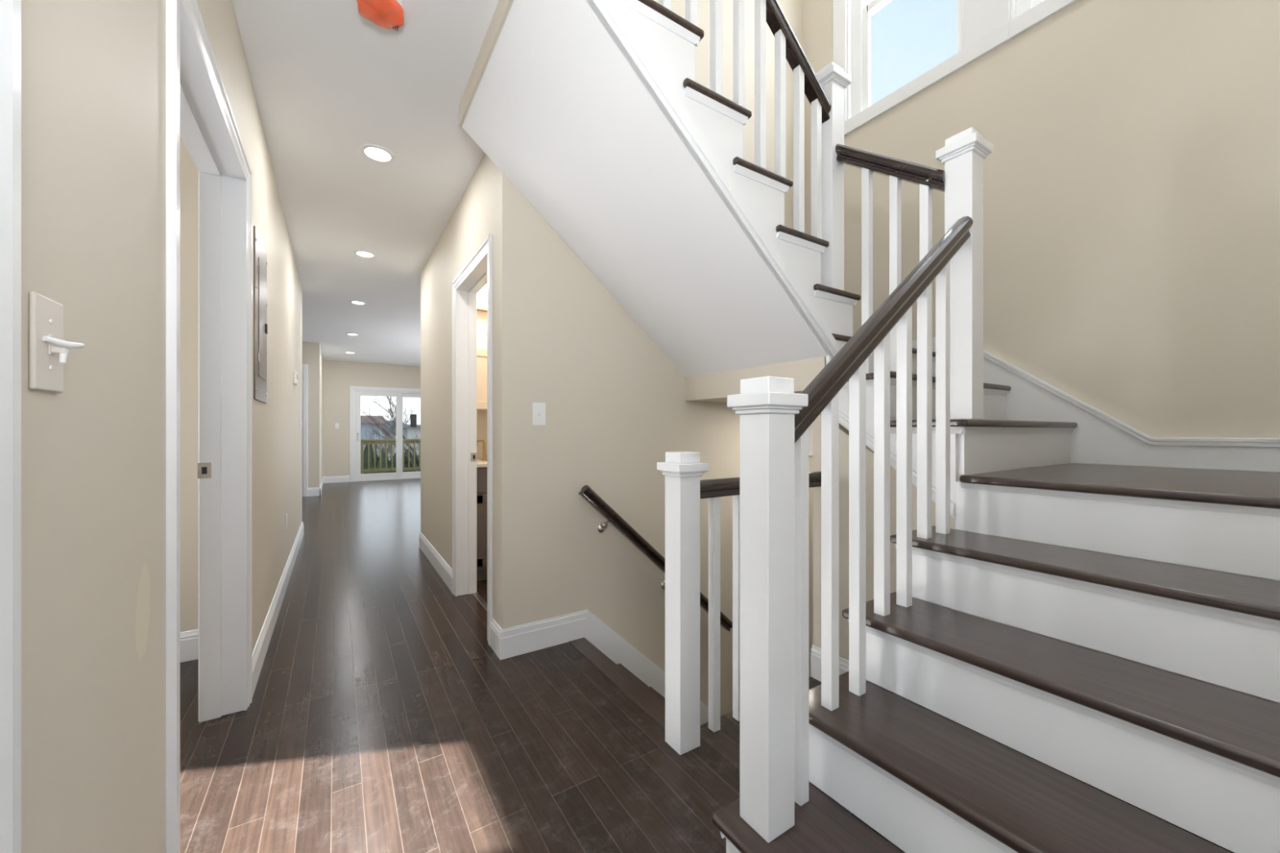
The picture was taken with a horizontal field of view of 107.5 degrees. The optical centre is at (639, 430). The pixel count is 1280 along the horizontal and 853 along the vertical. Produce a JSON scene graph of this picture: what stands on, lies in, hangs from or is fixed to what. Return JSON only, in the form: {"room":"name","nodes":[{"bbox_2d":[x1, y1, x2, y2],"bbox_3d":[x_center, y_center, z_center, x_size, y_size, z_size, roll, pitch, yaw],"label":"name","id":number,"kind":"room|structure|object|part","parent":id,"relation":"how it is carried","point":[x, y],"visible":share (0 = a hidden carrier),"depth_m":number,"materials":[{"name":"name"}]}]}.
{"room":"house entrance hallway","nodes":[
{"label":"house entrance hallway","id":0,"kind":"room"},
{"bbox_2d":[21,0,302,852],"bbox_3d":[-1.901,-0.207,2.234,0.135,2.694,6.916,0,0,-33],"label":"wall","id":1,"kind":"structure","parent":0,"point":[93,72],"depth_m":0.77,"materials":[{"name":"beige paint"}]},
{"bbox_2d":[0,0,21,852],"bbox_3d":[-0.442,0.025,0.120,0.018,2.230,0.982,0,0,-33],"label":"door frame","id":2,"kind":"structure","parent":1,"relation":"attached to","point":[10,10],"depth_m":0.51,"materials":[{"name":"white paint"}]},
{"bbox_2d":[29,291,84,393],"bbox_3d":[-0.753,-0.111,0.610,0.029,0.120,0.073,0,0,-33],"label":"light switch","id":3,"kind":"object","parent":1,"relation":"attached to","point":[48,349],"visible":1,"depth_m":0.60,"materials":[{"name":"white plastic"}]},
{"bbox_3d":[-0.762,-0.111,0.604,0.006,0.120,0.073,0,0,-33],"label":"plate","id":4,"kind":"part","parent":3,"relation":"part of","materials":[{"name":"white plastic"}]},
{"bbox_2d":[165,0,252,852],"bbox_3d":[-1.401,0.024,1.471,0.158,2.233,1.118,0,0,-33],"label":"door frame","id":5,"kind":"structure","parent":1,"relation":"attached to","point":[198,110],"depth_m":1.85,"materials":[{"name":"white paint"}]},
{"bbox_3d":[-1.710,0.155,1.842,0.042,0.062,0.003,0,0,-33],"label":"strike plate","id":6,"kind":"part","parent":5,"relation":"part of","materials":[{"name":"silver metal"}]},
{"bbox_2d":[253,226,267,403],"bbox_3d":[-1.862,-0.540,2.315,0.018,0.790,0.420,0,0,-33],"label":"electrical panel","id":7,"kind":"object","parent":1,"relation":"attached to","point":[260,326],"visible":1,"depth_m":2.24,"materials":[{"name":"silver metal"}]},
{"bbox_3d":[-1.869,-0.540,2.325,0.004,0.560,0.265,0,0,-33],"label":"door","id":8,"kind":"part","parent":7,"relation":"part of","materials":[{"name":"silver metal"}]},
{"bbox_2d":[252,521,303,697],"bbox_3d":[-2.687,1.067,3.586,0.014,0.145,3.791,0,0,-33],"label":"baseboard","id":9,"kind":"structure","parent":1,"relation":"attached to","point":[260,651],"depth_m":2.66,"materials":[{"name":"white paint"}]},
{"bbox_2d":[285,513,287,530],"bbox_3d":[-2.640,0.680,3.508,0.008,0.120,0.074,0,0,-33],"label":"wall outlet","id":10,"kind":"object","parent":1,"relation":"attached to","point":[286,513],"visible":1,"depth_m":3.49,"materials":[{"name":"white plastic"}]},
{"bbox_2d":[293,371,297,385],"bbox_3d":[-3.068,-0.470,4.185,0.026,0.110,0.120,0,0,-33],"label":"thermostat","id":11,"kind":"object","parent":1,"relation":"attached to","point":[295,374],"visible":1,"depth_m":4.14,"materials":[{"name":"white plastic"}]},
{"bbox_2d":[180,136,198,631],"bbox_3d":[-4.275,-0.207,2.879,3.150,2.694,10.580,0,0,-33],"label":"wall","id":12,"kind":"structure","parent":0,"point":[188,169],"depth_m":2.34,"materials":[{"name":"beige paint"}]},
{"bbox_2d":[180,629,198,662],"bbox_3d":[-2.923,1.067,1.893,1.949,0.145,0.014,0,0,-33],"label":"baseboard","id":13,"kind":"structure","parent":12,"relation":"attached to","point":[188,639],"depth_m":2.33,"materials":[{"name":"white paint"}]},
{"bbox_2d":[302,341,322,488],"bbox_3d":[-7.729,-0.207,8.404,3.354,2.694,2.450,0,0,-33],"label":"wall","id":14,"kind":"structure","parent":0,"point":[312,356],"depth_m":8.25,"materials":[{"name":"beige paint"}]},
{"bbox_2d":[302,368,302,496],"bbox_3d":[-6.208,0.020,7.921,0.844,2.230,0.014,0,0,-33],"label":"door","id":15,"kind":"structure","parent":14,"relation":"in","point":[302,368],"depth_m":8.14,"materials":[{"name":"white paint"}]},
{"bbox_2d":[302,364,307,497],"bbox_3d":[-6.207,-0.010,7.917,0.980,2.300,0.022,0,0,-33],"label":"door frame","id":16,"kind":"structure","parent":14,"relation":"attached to","point":[304,366],"depth_m":8.15,"materials":[{"name":"white paint"}]},
{"bbox_2d":[307,487,320,496],"bbox_3d":[-5.723,1.067,8.235,0.198,0.145,0.014,0,0,-33],"label":"baseboard","id":17,"kind":"structure","parent":14,"relation":"attached to","point":[313,491],"depth_m":8.23,"materials":[{"name":"white paint"}]},
{"bbox_2d":[319,476,323,495],"bbox_3d":[-6.275,1.067,9.257,0.014,0.145,2.330,0,0,-33],"label":"baseboard","id":18,"kind":"structure","parent":14,"relation":"attached to","point":[322,482],"depth_m":8.89,"materials":[{"name":"white paint"}]},
{"bbox_2d":[231,0,498,366],"bbox_3d":[-3.401,-1.684,4.833,6.740,0.260,13.110,0,0,-33],"label":"ceiling","id":19,"kind":"structure","parent":0,"point":[329,82],"depth_m":2.54,"materials":[{"name":"paint"}]},
{"bbox_2d":[346,333,358,335],"bbox_3d":[-4.613,-1.550,7.532,0.172,0.008,0.172,0,0,-33],"label":"recessed light","id":20,"kind":"object","parent":19,"relation":"in","point":[350,334],"visible":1,"depth_m":7.53,"materials":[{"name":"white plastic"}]},
{"bbox_2d":[349,300,366,304],"bbox_3d":[-3.410,-1.550,5.678,0.172,0.008,0.172,0,0,-33],"label":"recessed light","id":21,"kind":"object","parent":19,"relation":"in","point":[356,302],"visible":1,"depth_m":5.66,"materials":[{"name":"white plastic"}]},
{"bbox_2d":[353,249,376,257],"bbox_3d":[-2.413,-1.550,4.120,0.172,0.008,0.172,0,0,-33],"label":"recessed light","id":22,"kind":"object","parent":19,"relation":"in","point":[365,254],"visible":1,"depth_m":4.12,"materials":[{"name":"white plastic"}]},
{"bbox_2d":[360,144,395,163],"bbox_3d":[-1.468,-1.550,2.629,0.172,0.008,0.172,0,0,-33],"label":"recessed light","id":23,"kind":"object","parent":19,"relation":"in","point":[372,152],"visible":1,"depth_m":2.62,"materials":[{"name":"white plastic"}]},
{"bbox_2d":[355,0,404,31],"bbox_3d":[-0.936,-1.528,1.696,0.154,0.053,0.154,0,0,-33],"label":"smoke detector","id":24,"kind":"object","parent":19,"relation":"attached to","point":[387,14],"visible":1,"depth_m":1.69,"materials":[{"name":"orange plastic"}]},
{"bbox_2d":[458,0,513,126],"bbox_3d":[-0.071,-1.506,1.029,0.012,0.096,2.905,0,0,-33],"label":"edge","id":25,"kind":"structure","parent":19,"relation":"attached to","point":[503,7],"depth_m":1.86,"materials":[{"name":"beige paint"}]},
{"bbox_2d":[322,360,420,476],"bbox_3d":[-5.533,-0.207,11.213,3.386,2.694,0.120,0,0,-33],"label":"wall","id":26,"kind":"structure","parent":0,"point":[338,376],"depth_m":10.44,"materials":[{"name":"beige paint"}]},
{"bbox_2d":[323,475,349,483],"bbox_3d":[-6.704,1.067,10.375,0.508,0.145,0.014,0,0,-33],"label":"baseboard","id":27,"kind":"structure","parent":26,"relation":"attached to","point":[331,479],"depth_m":10.36,"materials":[{"name":"white paint"}]},
{"bbox_2d":[334,422,338,428],"bbox_3d":[-6.697,-0.115,10.377,0.073,0.120,0.020,0,0,-33],"label":"light switch","id":28,"kind":"object","parent":26,"relation":"attached to","point":[336,424],"visible":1,"depth_m":10.38,"materials":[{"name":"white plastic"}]},
{"bbox_2d":[349,386,420,481],"bbox_3d":[-5.696,0.065,11.096,1.988,2.150,0.140,0,0,-33],"label":"door","id":29,"kind":"structure","parent":26,"relation":"in","point":[355,392],"depth_m":10.75,"materials":[{"name":"white paint"}]},
{"bbox_3d":[-6.032,0.110,10.854,0.914,2.000,0.040,0,0,-33],"label":"sliding panel","id":30,"kind":"part","parent":29,"relation":"part of","materials":[{"name":"clear glass"}]},
{"bbox_3d":[-5.344,0.110,11.357,0.868,2.000,0.040,0,0,-33],"label":"fixed panel","id":31,"kind":"part","parent":29,"relation":"part of","materials":[{"name":"clear glass"}]},
{"bbox_2d":[420,153,496,622],"bbox_3d":[-0.435,-0.207,4.206,2.440,2.694,2.605,0,0,-33],"label":"wall","id":32,"kind":"structure","parent":0,"point":[473,219],"depth_m":3.67,"materials":[{"name":"beige paint"}]},
{"bbox_2d":[418,532,452,592],"bbox_3d":[-1.741,1.067,3.965,0.014,0.145,1.590,0,0,-33],"label":"baseboard","id":33,"kind":"structure","parent":32,"relation":"attached to","point":[442,568],"depth_m":3.81,"materials":[{"name":"white paint"}]},
{"bbox_2d":[452,234,492,645],"bbox_3d":[-0.996,0.048,2.935,0.151,2.185,0.950,0,0,-33],"label":"door frame","id":34,"kind":"structure","parent":32,"relation":"attached to","point":[477,273],"depth_m":3.26,"materials":[{"name":"white paint"}]},
{"bbox_3d":[-1.166,0.183,3.294,0.042,0.062,0.003,0,0,-33],"label":"strike plate","id":35,"kind":"part","parent":34,"relation":"part of","materials":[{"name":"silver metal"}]},
{"bbox_2d":[489,617,502,658],"bbox_3d":[-0.747,1.067,2.429,0.014,0.145,0.180,0,0,-33],"label":"baseboard","id":36,"kind":"structure","parent":32,"relation":"attached to","point":[495,628],"depth_m":2.42,"materials":[{"name":"white paint"}]},
{"bbox_2d":[476,311,487,458],"bbox_3d":[-0.334,-0.207,3.765,1.870,2.694,1.755,0,0,-33],"label":"wall","id":37,"kind":"structure","parent":0,"point":[482,317],"depth_m":4.05,"materials":[{"name":"beige paint"}]},
{"bbox_2d":[476,347,487,411],"bbox_3d":[-1.139,-0.415,4.001,0.765,0.490,0.324,0,0,-33],"label":"mirror","id":38,"kind":"object","parent":37,"relation":"attached to","point":[482,353],"visible":0.02,"depth_m":3.74,"materials":[{"name":"beige mirror"}]},
{"bbox_2d":[476,284,487,311],"bbox_3d":[-1.204,-1.145,4.069,0.600,0.230,0.140,0,0,-33],"label":"vanity light","id":39,"kind":"object","parent":37,"relation":"attached to","point":[482,295],"visible":0.02,"depth_m":3.92,"materials":[{"name":"white glass"}]},
{"bbox_3d":[-1.226,-1.145,4.103,0.600,0.230,0.060,0,0,-33],"label":"plate","id":40,"kind":"part","parent":39,"relation":"part of","materials":[{"name":"gold metal"}]},
{"bbox_2d":[496,0,803,724],"bbox_3d":[0.225,-0.385,3.007,2.635,7.850,0.125,0,0,-33],"label":"wall","id":41,"kind":"structure","parent":0,"point":[615,403],"depth_m":2.63,"materials":[{"name":"beige paint"}]},
{"bbox_2d":[532,402,546,425],"bbox_3d":[-0.524,-0.089,2.454,0.073,0.120,0.020,0,0,-33],"label":"light switch","id":42,"kind":"object","parent":41,"relation":"attached to","point":[539,409],"visible":1,"depth_m":2.46,"materials":[{"name":"white plastic"}]},
{"bbox_2d":[578,484,732,631],"bbox_3d":[0.135,0.813,2.834,1.109,1.042,0.096,0,0,-33],"label":"wall handrail","id":43,"kind":"object","parent":41,"relation":"attached to","point":[586,492],"visible":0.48,"depth_m":2.66,"materials":[{"name":"brown wood"}]},
{"bbox_2d":[180,478,1234,852],"bbox_3d":[-3.401,1.265,4.833,6.740,0.250,13.110,0,0,-33],"label":"floor","id":44,"kind":"structure","parent":0,"point":[382,716],"depth_m":1.72,"materials":[{"name":"brown wood"}]},
{"bbox_2d":[472,591,487,611],"bbox_3d":[-0.946,1.137,2.967,0.035,0.006,0.810,0,0,-33],"label":"threshold","id":45,"kind":"object","parent":44,"relation":"on","point":[480,599],"visible":0.45,"depth_m":3.14,"materials":[{"name":"grey stone"}]},
{"bbox_2d":[476,458,487,581],"bbox_3d":[-0.994,0.690,3.943,0.925,0.900,0.570,0,0,-33],"label":"vanity cabinet","id":46,"kind":"object","parent":44,"relation":"on","point":[482,466],"visible":0.03,"depth_m":3.50,"materials":[{"name":"beige paint"}]},
{"bbox_3d":[-1.042,0.370,3.602,0.435,0.180,0.020,0,0,-33],"label":"drawer","id":47,"kind":"part","parent":46,"relation":"part of","materials":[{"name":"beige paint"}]},
{"bbox_3d":[-1.040,0.745,3.600,0.435,0.530,0.024,0,0,-33],"label":"door","id":48,"kind":"part","parent":46,"relation":"part of","materials":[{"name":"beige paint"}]},
{"bbox_2d":[476,458,487,467],"bbox_3d":[-0.994,0.255,3.943,0.925,0.030,0.570,0,0,-33],"label":"countertop","id":49,"kind":"structure","parent":46,"relation":"on","point":[480,464],"depth_m":3.50,"materials":[{"name":"beige stone"}]},
{"bbox_2d":[476,440,487,461],"bbox_3d":[-1.250,0.155,3.703,0.047,0.169,0.134,0,0,30],"label":"faucet","id":50,"kind":"object","parent":49,"relation":"on","point":[484,456],"visible":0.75,"depth_m":3.72,"materials":[{"name":"gold metal"}]},
{"bbox_2d":[568,637,665,728],"bbox_3d":[0.628,2.025,2.635,1.808,1.776,0.938,0,0,-33],"label":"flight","id":51,"kind":"object","parent":44,"relation":"on","point":[647,698],"visible":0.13,"depth_m":2.18,"materials":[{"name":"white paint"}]},
{"bbox_2d":[657,451,708,755],"bbox_3d":[0.155,0.609,1.713,0.136,1.063,0.136,0,0,-33],"label":"newel post","id":52,"kind":"object","parent":44,"relation":"on","point":[682,471],"visible":1,"depth_m":1.68,"materials":[{"name":"white paint"}]},
{"bbox_3d":[0.155,0.651,1.713,0.092,0.978,0.092,0,0,-33],"label":"post","id":53,"kind":"part","parent":52,"relation":"part of","materials":[{"name":"white paint"}]},
{"bbox_2d":[700,471,821,732],"bbox_3d":[0.513,0.662,1.944,0.760,0.956,0.061,0,0,-33],"label":"guard railing","id":54,"kind":"object","parent":44,"relation":"on","point":[712,489],"visible":0.34,"depth_m":1.79,"materials":[{"name":"white paint"}]},
{"bbox_3d":[0.513,0.217,1.944,0.760,0.066,0.061,0,0,-33],"label":"handrail","id":55,"kind":"part","parent":54,"relation":"part of","materials":[{"name":"brown wood"}]},
{"bbox_2d":[711,462,1279,852],"bbox_3d":[1.496,0.647,1.165,2.223,0.985,1.430,0,0,-33],"label":"flight","id":56,"kind":"object","parent":44,"relation":"on","point":[1202,758],"visible":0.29,"depth_m":1.11,"materials":[{"name":"white paint"}]},
{"bbox_3d":[0.708,0.983,0.649,0.320,0.025,1.420,0,0,-33],"label":"cove moulding","id":57,"kind":"part","parent":56,"relation":"part of","materials":[{"name":"white paint"}]},
{"bbox_2d":[727,376,808,842],"bbox_3d":[0.307,0.408,1.136,0.136,1.069,0.136,0,0,-33],"label":"newel post","id":58,"kind":"object","parent":56,"relation":"on","point":[766,406],"visible":1,"depth_m":1.10,"materials":[{"name":"white paint"}]},
{"bbox_3d":[0.307,0.451,1.136,0.092,0.984,0.092,0,0,-33],"label":"post","id":59,"kind":"part","parent":58,"relation":"part of","materials":[{"name":"white paint"}]},
{"bbox_2d":[794,216,973,805],"bbox_3d":[0.761,0.082,1.435,0.996,1.724,0.061,0,0,-33],"label":"stair railing","id":60,"kind":"object","parent":56,"relation":"on","point":[849,363],"visible":0.95,"depth_m":1.34,"materials":[{"name":"white paint"}]},
{"bbox_3d":[0.761,-0.364,1.435,0.997,0.834,0.061,0,0,-33],"label":"handrail","id":61,"kind":"part","parent":60,"relation":"part of","materials":[{"name":"brown wood"}]},
{"bbox_3d":[0.931,0.785,0.793,0.320,0.025,1.420,0,0,-33],"label":"cove moulding","id":62,"kind":"part","parent":56,"relation":"part of","materials":[{"name":"white paint"}]},
{"bbox_2d":[808,333,1279,518],"bbox_3d":[1.549,-0.124,2.078,1.182,0.876,2.905,0,0,-33],"label":"flight","id":63,"kind":"object","parent":56,"relation":"on","point":[1028,421],"visible":0.38,"depth_m":2.04,"materials":[{"name":"white paint"}]},
{"bbox_2d":[462,0,861,377],"bbox_3d":[0.087,-1.072,2.215,1.543,1.486,1.085,0,0,-33],"label":"flight","id":64,"kind":"object","parent":63,"relation":"on","point":[596,112],"visible":1,"depth_m":1.93,"materials":[{"name":"white paint"}]},
{"bbox_3d":[-0.201,-1.383,2.035,0.302,0.022,1.075,0,0,-33],"label":"cove moulding","id":65,"kind":"part","parent":64,"relation":"part of","materials":[{"name":"white paint"}]},
{"bbox_3d":[0.300,-0.943,1.727,1.370,1.227,0.019,0,0,-33],"label":"string moulding","id":66,"kind":"part","parent":64,"relation":"part of","materials":[{"name":"white paint"}]},
{"bbox_3d":[-0.002,-1.186,2.164,0.302,0.022,1.075,0,0,-33],"label":"cove moulding","id":67,"kind":"part","parent":64,"relation":"part of","materials":[{"name":"white paint"}]},
{"bbox_2d":[658,0,831,239],"bbox_3d":[0.311,-1.681,1.792,1.269,1.705,0.061,0,0,-33],"label":"stair railing","id":68,"kind":"object","parent":64,"relation":"on","point":[787,46],"visible":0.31,"depth_m":1.96,"materials":[{"name":"white paint"}]},
{"bbox_3d":[0.311,-1.970,1.792,1.269,1.128,0.061,0,0,-33],"label":"handrail","id":69,"kind":"part","parent":68,"relation":"part of","materials":[{"name":"brown wood"}]},
{"bbox_3d":[0.198,-0.989,2.293,0.302,0.022,1.075,0,0,-33],"label":"cove moulding","id":70,"kind":"part","parent":64,"relation":"part of","materials":[{"name":"white paint"}]},
{"bbox_3d":[0.397,-0.792,2.422,0.302,0.022,1.075,0,0,-33],"label":"cove moulding","id":71,"kind":"part","parent":64,"relation":"part of","materials":[{"name":"white paint"}]},
{"bbox_3d":[0.597,-0.595,2.551,0.302,0.022,1.075,0,0,-33],"label":"cove moulding","id":72,"kind":"part","parent":64,"relation":"part of","materials":[{"name":"white paint"}]},
{"bbox_2d":[815,61,851,290],"bbox_3d":[0.876,-1.048,2.170,0.136,1.225,0.136,0,0,-33],"label":"newel post","id":73,"kind":"object","parent":63,"relation":"on","point":[832,77],"visible":0.6,"depth_m":2.13,"materials":[{"name":"white paint"}]},
{"bbox_3d":[0.876,-1.006,2.170,0.092,1.140,0.092,0,0,-33],"label":"post","id":74,"kind":"part","parent":73,"relation":"part of","materials":[{"name":"white paint"}]},
{"bbox_3d":[1.330,-0.399,2.411,1.147,0.020,0.017,0,0,-33],"label":"cove moulding","id":75,"kind":"part","parent":63,"relation":"part of","materials":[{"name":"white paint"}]},
{"bbox_2d":[835,143,944,373],"bbox_3d":[1.030,-0.673,1.952,0.061,1.264,0.444,0,0,-34],"label":"stair railing","id":76,"kind":"object","parent":63,"relation":"on","point":[928,179],"visible":0.62,"depth_m":1.92,"materials":[{"name":"white paint"}]},
{"bbox_3d":[1.030,-1.102,1.952,0.061,0.406,0.444,0,0,-34],"label":"handrail","id":77,"kind":"part","parent":76,"relation":"part of","materials":[{"name":"brown wood"}]},
{"bbox_3d":[0.980,0.084,1.905,0.015,0.460,0.536,0,0,-33],"label":"string moulding","id":78,"kind":"part","parent":63,"relation":"part of","materials":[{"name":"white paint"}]},
{"bbox_3d":[1.390,-0.200,2.314,1.152,0.025,0.320,0,0,-33],"label":"cove moulding","id":79,"kind":"part","parent":63,"relation":"part of","materials":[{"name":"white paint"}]},
{"bbox_2d":[935,127,992,419],"bbox_3d":[1.205,-0.567,1.747,0.136,1.050,0.136,0,0,-33],"label":"newel post","id":80,"kind":"object","parent":63,"relation":"on","point":[963,154],"visible":0.98,"depth_m":1.71,"materials":[{"name":"white paint"}]},
{"bbox_3d":[1.205,-0.524,1.747,0.092,0.965,0.092,0,0,-33],"label":"post","id":81,"kind":"part","parent":80,"relation":"part of","materials":[{"name":"white paint"}]},
{"bbox_3d":[1.534,-0.003,2.091,1.152,0.025,0.320,0,0,-33],"label":"cove moulding","id":82,"kind":"part","parent":63,"relation":"part of","materials":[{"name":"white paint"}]},
{"bbox_3d":[2.309,-0.250,1.941,0.015,0.625,1.850,0,0,-33],"label":"skirt moulding","id":83,"kind":"part","parent":63,"relation":"part of","materials":[{"name":"white paint"}]},
{"bbox_3d":[1.154,0.589,0.937,0.320,0.025,1.420,0,0,-33],"label":"cove moulding","id":84,"kind":"part","parent":56,"relation":"part of","materials":[{"name":"white paint"}]},
{"bbox_3d":[1.377,0.392,1.081,0.320,0.025,1.420,0,0,-33],"label":"cove moulding","id":85,"kind":"part","parent":56,"relation":"part of","materials":[{"name":"white paint"}]},
{"bbox_3d":[1.497,0.192,1.105,0.017,0.020,1.329,0,0,-33],"label":"cove moulding","id":86,"kind":"part","parent":56,"relation":"part of","materials":[{"name":"white paint"}]},
{"bbox_2d":[684,355,826,402],"bbox_3d":[1.041,-0.300,2.868,1.135,0.217,1.025,0,0,-33],"label":"wall","id":87,"kind":"structure","parent":0,"point":[714,387],"depth_m":2.59,"materials":[{"name":"beige paint"}]},
{"bbox_2d":[813,413,967,720],"bbox_3d":[1.011,0.521,1.964,0.098,1.237,0.601,0,0,-33],"label":"wall","id":88,"kind":"structure","parent":0,"point":[843,432],"depth_m":2.05,"materials":[{"name":"beige paint"}]},
{"bbox_2d":[810,644,848,681],"bbox_3d":[0.933,1.067,1.977,0.014,0.145,0.495,0,0,-33],"label":"baseboard","id":89,"kind":"structure","parent":88,"relation":"attached to","point":[815,655],"depth_m":2.15,"materials":[{"name":"white paint"}]},
{"bbox_2d":[803,0,1279,703],"bbox_3d":[-0.622,-0.385,6.631,0.120,7.850,12.910,0,0,-33],"label":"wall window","id":90,"kind":"structure","parent":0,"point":[1131,173],"depth_m":2.16,"materials":[{"name":"beige paint"}]},
{"bbox_2d":[832,0,1009,136],"bbox_3d":[1.734,-2.917,2.976,0.145,1.666,1.054,0,0,-33],"label":"window","id":91,"kind":"structure","parent":90,"relation":"attached to","point":[982,25],"depth_m":3.11,"materials":[{"name":"white paint"}]},
{"bbox_3d":[1.724,-2.918,3.042,0.080,1.460,0.710,0,0,-33],"label":"frame","id":92,"kind":"part","parent":91,"relation":"part of","materials":[{"name":"white plastic"}]},
{"bbox_3d":[1.759,-3.269,3.027,0.027,0.758,0.636,0,0,-33],"label":"sash","id":93,"kind":"part","parent":91,"relation":"part of","materials":[{"name":"white plastic"}]},
{"bbox_3d":[1.732,-2.564,3.010,0.030,0.752,0.636,0,0,-33],"label":"sash","id":94,"kind":"part","parent":91,"relation":"part of","materials":[{"name":"white plastic"}]},
{"bbox_2d":[1008,0,1079,39],"bbox_3d":[2.248,-2.917,2.182,0.145,1.666,0.841,0,0,-33],"label":"window","id":95,"kind":"structure","parent":90,"relation":"attached to","point":[1025,15],"depth_m":2.43,"materials":[{"name":"white paint"}]},
{"bbox_3d":[2.244,-2.918,2.238,0.080,1.460,0.716,0,0,-33],"label":"frame","id":96,"kind":"part","parent":95,"relation":"part of","materials":[{"name":"white plastic"}]},
{"bbox_3d":[2.237,-2.564,2.231,0.030,0.752,0.599,0,0,-33],"label":"sash","id":97,"kind":"part","parent":95,"relation":"part of","materials":[{"name":"white plastic"}]},
{"label":"outside","id":98,"kind":"structure","parent":0,"visible":0},
{"bbox_3d":[-41.453,4.240,64.057,120.000,0.200,127.400,0,0,-33],"label":"ground","id":99,"kind":"structure","parent":98,"visible":0},
{"bbox_2d":[360,415,387,456],"bbox_3d":[-19.302,1.540,32.176,2.967,5.200,7.800,0,0,-33],"label":"house","id":100,"kind":"structure","parent":99,"relation":"on","point":[363,418],"depth_m":29.64,"materials":[{"name":"grey"}]},
{"bbox_2d":[363,444,392,473],"bbox_3d":[-9.058,2.215,15.545,1.599,3.850,1.742,0,0,4],"label":"shrub","id":101,"kind":"object","parent":99,"relation":"on","point":[366,450],"visible":0.08,"depth_m":15.48,"materials":[{"name":"green plant"}]},
{"bbox_2d":[360,404,395,453],"bbox_3d":[-12.130,1.503,20.363,2.757,5.279,2.296,0,0,30],"label":"bare tree","id":102,"kind":"object","parent":99,"relation":"on","point":[383,405],"visible":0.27,"depth_m":20.56,"materials":[{"name":"grey plant"}]},
{"bbox_2d":[361,395,418,471],"bbox_3d":[-8.364,1.059,18.924,5.159,6.164,3.544,0,0,-33],"label":"bare tree","id":103,"kind":"object","parent":99,"relation":"on","point":[392,414],"visible":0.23,"depth_m":18.04,"materials":[{"name":"grey plant"}]},
{"bbox_2d":[362,423,419,457],"bbox_3d":[-10.893,1.773,21.821,3.485,4.746,2.842,0,0,-33],"label":"bare tree","id":104,"kind":"object","parent":99,"relation":"on","point":[403,424],"visible":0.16,"depth_m":21.81,"materials":[{"name":"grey plant"}]},
{"bbox_2d":[382,420,403,460],"bbox_3d":[-25.629,1.540,47.735,2.719,5.200,8.800,0,0,-33],"label":"house","id":105,"kind":"structure","parent":99,"relation":"on","point":[387,424],"depth_m":44.43,"materials":[{"name":"white"}]},
{"bbox_2d":[367,424,418,459],"bbox_3d":[-10.699,1.906,20.968,2.006,4.473,2.981,0,0,6],"label":"bare tree","id":106,"kind":"object","parent":99,"relation":"on","point":[389,451],"visible":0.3,"depth_m":20.35,"materials":[{"name":"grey plant"}]},
{"bbox_2d":[383,451,413,472],"bbox_3d":[-9.725,2.448,18.098,2.037,3.384,1.950,0,0,22],"label":"shrub","id":107,"kind":"object","parent":99,"relation":"on","point":[388,462],"visible":0.04,"depth_m":18.04,"materials":[{"name":"green plant"}]},
{"bbox_2d":[382,404,417,454],"bbox_3d":[-21.893,0.897,38.922,6.580,6.508,3.354,0,0,-18],"label":"bare tree","id":108,"kind":"object","parent":99,"relation":"on","point":[411,411],"visible":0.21,"depth_m":39.45,"materials":[{"name":"grey plant"}]},
{"bbox_2d":[389,413,420,457],"bbox_3d":[-12.319,1.640,26.570,2.806,5.000,6.800,0,0,-33],"label":"house","id":109,"kind":"structure","parent":99,"relation":"on","point":[411,428],"depth_m":23.74,"materials":[{"name":"white"}]},
{"bbox_2d":[404,449,420,471],"bbox_3d":[-9.620,2.419,20.032,2.902,3.443,2.788,0,0,-10],"label":"shrub","id":110,"kind":"object","parent":99,"relation":"on","point":[406,459],"visible":0.02,"depth_m":19.44,"materials":[{"name":"green plant"}]},
{"bbox_3d":[-5.733,2.658,12.081,5.500,2.965,1.535,0,0,-33],"label":"wooden deck","id":111,"kind":"object","parent":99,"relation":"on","visible":0},
{"bbox_2d":[360,439,420,474],"bbox_3d":[-6.055,0.695,12.578,5.300,0.960,0.140,0,0,-33],"label":"deck railing","id":112,"kind":"object","parent":111,"relation":"on","point":[368,442],"visible":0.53,"depth_m":12.18,"materials":[{"name":"brown wood"}]},
{"bbox_3d":[-7.069,0.715,11.917,0.090,0.920,0.090,0,0,-33],"label":"post","id":113,"kind":"part","parent":112,"relation":"part of","materials":[{"name":"brown wood"}]},
{"bbox_3d":[-6.055,0.235,12.578,5.300,0.040,0.140,0,0,-33],"label":"rail","id":114,"kind":"part","parent":112,"relation":"part of","materials":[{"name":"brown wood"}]},
{"bbox_3d":[-6.055,0.297,12.578,5.300,0.085,0.040,0,0,-33],"label":"rail","id":115,"kind":"part","parent":112,"relation":"part of","materials":[{"name":"brown wood"}]},
{"bbox_3d":[-6.055,1.010,12.578,5.300,0.080,0.040,0,0,-33],"label":"rail","id":116,"kind":"part","parent":112,"relation":"part of","materials":[{"name":"brown wood"}]}
]}

